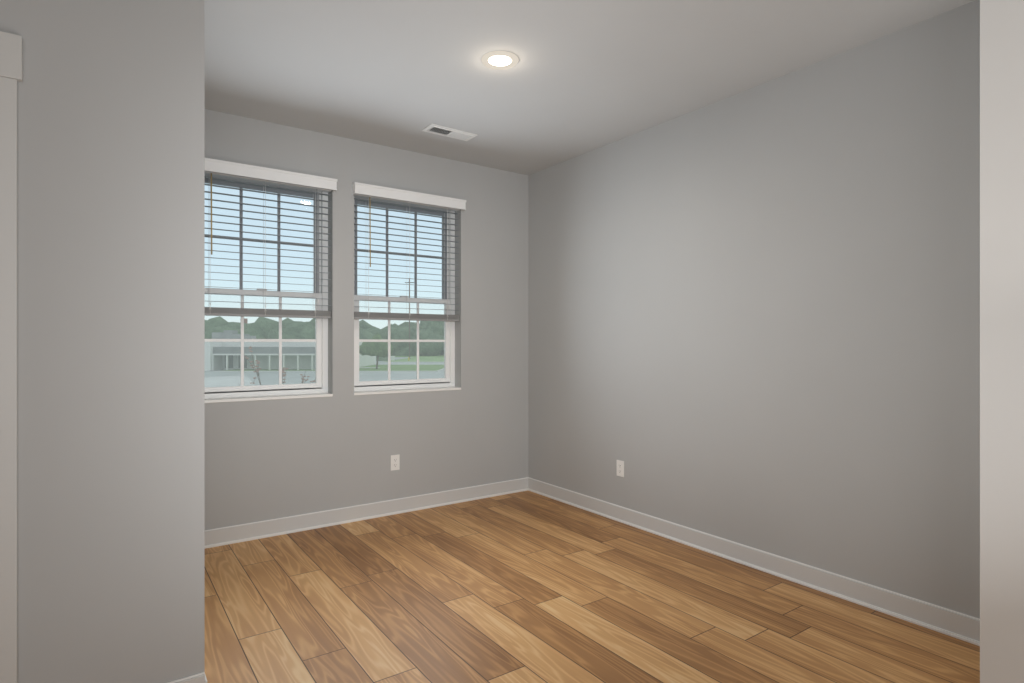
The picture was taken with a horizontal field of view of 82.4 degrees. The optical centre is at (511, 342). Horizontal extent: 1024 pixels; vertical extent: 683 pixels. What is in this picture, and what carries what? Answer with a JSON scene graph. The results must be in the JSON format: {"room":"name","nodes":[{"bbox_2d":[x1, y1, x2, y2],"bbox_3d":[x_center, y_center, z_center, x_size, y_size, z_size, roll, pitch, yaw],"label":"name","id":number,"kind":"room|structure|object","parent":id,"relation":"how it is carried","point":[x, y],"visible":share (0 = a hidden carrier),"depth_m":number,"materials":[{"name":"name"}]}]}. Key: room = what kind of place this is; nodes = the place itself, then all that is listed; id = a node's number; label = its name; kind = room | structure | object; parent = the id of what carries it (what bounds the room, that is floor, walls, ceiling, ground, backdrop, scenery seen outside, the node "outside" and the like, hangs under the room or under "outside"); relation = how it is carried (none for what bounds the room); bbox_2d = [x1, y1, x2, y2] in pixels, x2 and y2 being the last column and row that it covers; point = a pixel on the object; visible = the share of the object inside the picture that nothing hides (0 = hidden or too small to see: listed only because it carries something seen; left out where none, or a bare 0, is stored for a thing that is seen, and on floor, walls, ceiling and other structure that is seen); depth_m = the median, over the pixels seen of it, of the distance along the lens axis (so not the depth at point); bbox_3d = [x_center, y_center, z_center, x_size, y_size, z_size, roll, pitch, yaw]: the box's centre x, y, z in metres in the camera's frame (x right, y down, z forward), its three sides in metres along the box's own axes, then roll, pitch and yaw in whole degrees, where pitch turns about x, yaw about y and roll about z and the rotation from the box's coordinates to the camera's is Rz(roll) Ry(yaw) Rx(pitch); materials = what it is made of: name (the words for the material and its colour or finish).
{"room":"empty room","nodes":[
{"label":"empty room","id":0,"kind":"room"},
{"bbox_2d":[0,0,204,682],"bbox_3d":[-2.315,-0.092,1.296,2.902,2.740,0.115,0,0,-35],"label":"wall","id":1,"kind":"structure","parent":0,"point":[110,341],"depth_m":1.91,"materials":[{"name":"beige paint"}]},
{"bbox_2d":[0,31,22,682],"bbox_3d":[-1.944,0.172,1.544,1.012,2.212,0.137,0,0,-35],"label":"door frame","id":2,"kind":"structure","parent":1,"relation":"attached to","point":[11,60],"depth_m":1.76,"materials":[{"name":"grey paint"}]},
{"bbox_2d":[167,672,206,682],"bbox_3d":[-1.293,1.224,1.929,0.502,0.108,0.025,0,0,-35],"label":"baseboard","id":3,"kind":"structure","parent":1,"relation":"attached to","point":[200,677],"depth_m":2.05,"materials":[{"name":"grey paint"}]},
{"bbox_2d":[205,109,527,529],"bbox_3d":[-2.226,-0.092,3.562,6.053,2.740,0.200,0,0,-35],"label":"wall","id":4,"kind":"structure","parent":0,"point":[271,459],"depth_m":4.31,"materials":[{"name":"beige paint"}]},
{"bbox_2d":[205,174,327,398],"bbox_3d":[-1.710,-0.382,3.982,0.886,1.480,0.095,0,0,-35],"label":"window","id":5,"kind":"structure","parent":4,"relation":"in","point":[320,384],"depth_m":4.03,"materials":[{"name":"white plastic"}]},
{"bbox_2d":[205,158,337,318],"bbox_3d":[-1.628,-0.658,3.866,0.918,0.968,0.126,0,0,-35],"label":"window blind","id":6,"kind":"object","parent":5,"relation":"attached to","point":[227,169],"visible":0.75,"depth_m":3.87,"materials":[{"name":"white plastic"}]},
{"bbox_2d":[205,393,332,402],"bbox_3d":[-1.653,0.367,3.901,0.886,0.018,0.104,0,0,-35],"label":"window sill","id":7,"kind":"structure","parent":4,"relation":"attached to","point":[235,399],"depth_m":3.88,"materials":[{"name":"white paint"}]},
{"bbox_2d":[205,477,526,548],"bbox_3d":[-0.991,1.224,4.291,2.708,0.108,0.025,0,0,-35],"label":"baseboard","id":8,"kind":"structure","parent":4,"relation":"attached to","point":[222,536],"depth_m":4.18,"materials":[{"name":"grey paint"}]},
{"bbox_2d":[391,454,399,470],"bbox_3d":[-0.875,0.896,4.385,0.070,0.114,0.007,0,0,-35],"label":"duplex electrical outlet","id":9,"kind":"object","parent":4,"relation":"attached to","point":[395,462],"visible":1,"depth_m":4.38,"materials":[{"name":"white plastic"}]},
{"bbox_2d":[354,196,454,391],"bbox_3d":[-0.858,-0.382,4.581,0.886,1.480,0.095,0,0,-35],"label":"window","id":10,"kind":"structure","parent":4,"relation":"in","point":[448,379],"depth_m":4.62,"materials":[{"name":"white plastic"}]},
{"bbox_2d":[352,182,465,321],"bbox_3d":[-0.776,-0.658,4.465,0.918,0.968,0.126,0,0,-35],"label":"window blind","id":11,"kind":"object","parent":10,"relation":"attached to","point":[368,191],"visible":0.92,"depth_m":4.44,"materials":[{"name":"white plastic"}]},
{"bbox_2d":[354,387,460,394],"bbox_3d":[-0.801,0.367,4.500,0.886,0.018,0.104,0,0,-35],"label":"window sill","id":12,"kind":"structure","parent":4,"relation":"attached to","point":[403,390],"depth_m":4.44,"materials":[{"name":"white paint"}]},
{"bbox_2d":[205,0,974,174],"bbox_3d":[-0.129,-1.522,0.578,6.053,0.120,7.494,0,0,-35],"label":"ceiling","id":13,"kind":"structure","parent":0,"point":[581,77],"depth_m":3.04,"materials":[{"name":"paint"}]},
{"bbox_2d":[422,124,476,140],"bbox_3d":[-0.431,-1.457,4.063,0.360,0.010,0.150,0,0,-35],"label":"ceiling vent","id":14,"kind":"object","parent":13,"relation":"in","point":[448,132],"visible":1,"depth_m":4.05,"materials":[{"name":"white metal"}]},
{"bbox_2d":[481,51,518,69],"bbox_3d":[-0.062,-1.456,3.022,0.194,0.010,0.194,0,0,-35],"label":"recessed light","id":15,"kind":"object","parent":13,"relation":"in","point":[499,60],"visible":1,"depth_m":3.01,"materials":[{"name":"white plastic"}]},
{"bbox_2d":[205,490,979,682],"bbox_3d":[-0.129,1.338,0.578,6.053,0.120,7.494,0,0,-35],"label":"floor","id":16,"kind":"structure","parent":0,"point":[527,586],"depth_m":2.76,"materials":[{"name":"wood"}]},
{"bbox_2d":[528,0,979,618],"bbox_3d":[2.323,-0.092,2.179,0.200,2.740,7.294,0,0,-35],"label":"wall","id":17,"kind":"structure","parent":0,"point":[752,316],"depth_m":3.16,"materials":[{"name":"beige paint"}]},
{"bbox_2d":[617,460,623,476],"bbox_3d":[0.776,0.901,4.199,0.007,0.114,0.070,0,0,-35],"label":"duplex electrical outlet","id":18,"kind":"object","parent":17,"relation":"attached to","point":[620,468],"visible":1,"depth_m":4.19,"materials":[{"name":"white plastic"}]},
{"bbox_2d":[527,477,979,645],"bbox_3d":[1.097,1.224,3.727,0.025,0.108,3.350,0,0,-35],"label":"baseboard","id":19,"kind":"structure","parent":17,"relation":"attached to","point":[954,624],"depth_m":3.15,"materials":[{"name":"grey paint"}]},
{"bbox_2d":[980,0,1023,682],"bbox_3d":[1.956,-0.092,2.089,0.503,2.740,0.320,0,0,-35],"label":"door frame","id":20,"kind":"structure","parent":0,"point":[1001,341],"depth_m":2.02,"materials":[{"name":"white paint"}]},
{"label":"outside","id":21,"kind":"structure","parent":0,"visible":0},
{"bbox_2d":[205,279,443,398],"bbox_3d":[-50.000,-1.121,304.000,700.000,34.425,592.000,0,0,0],"label":"view","id":22,"kind":"structure","parent":21,"point":[423,351],"depth_m":100.00,"materials":[{"name":"concrete"}]}
]}

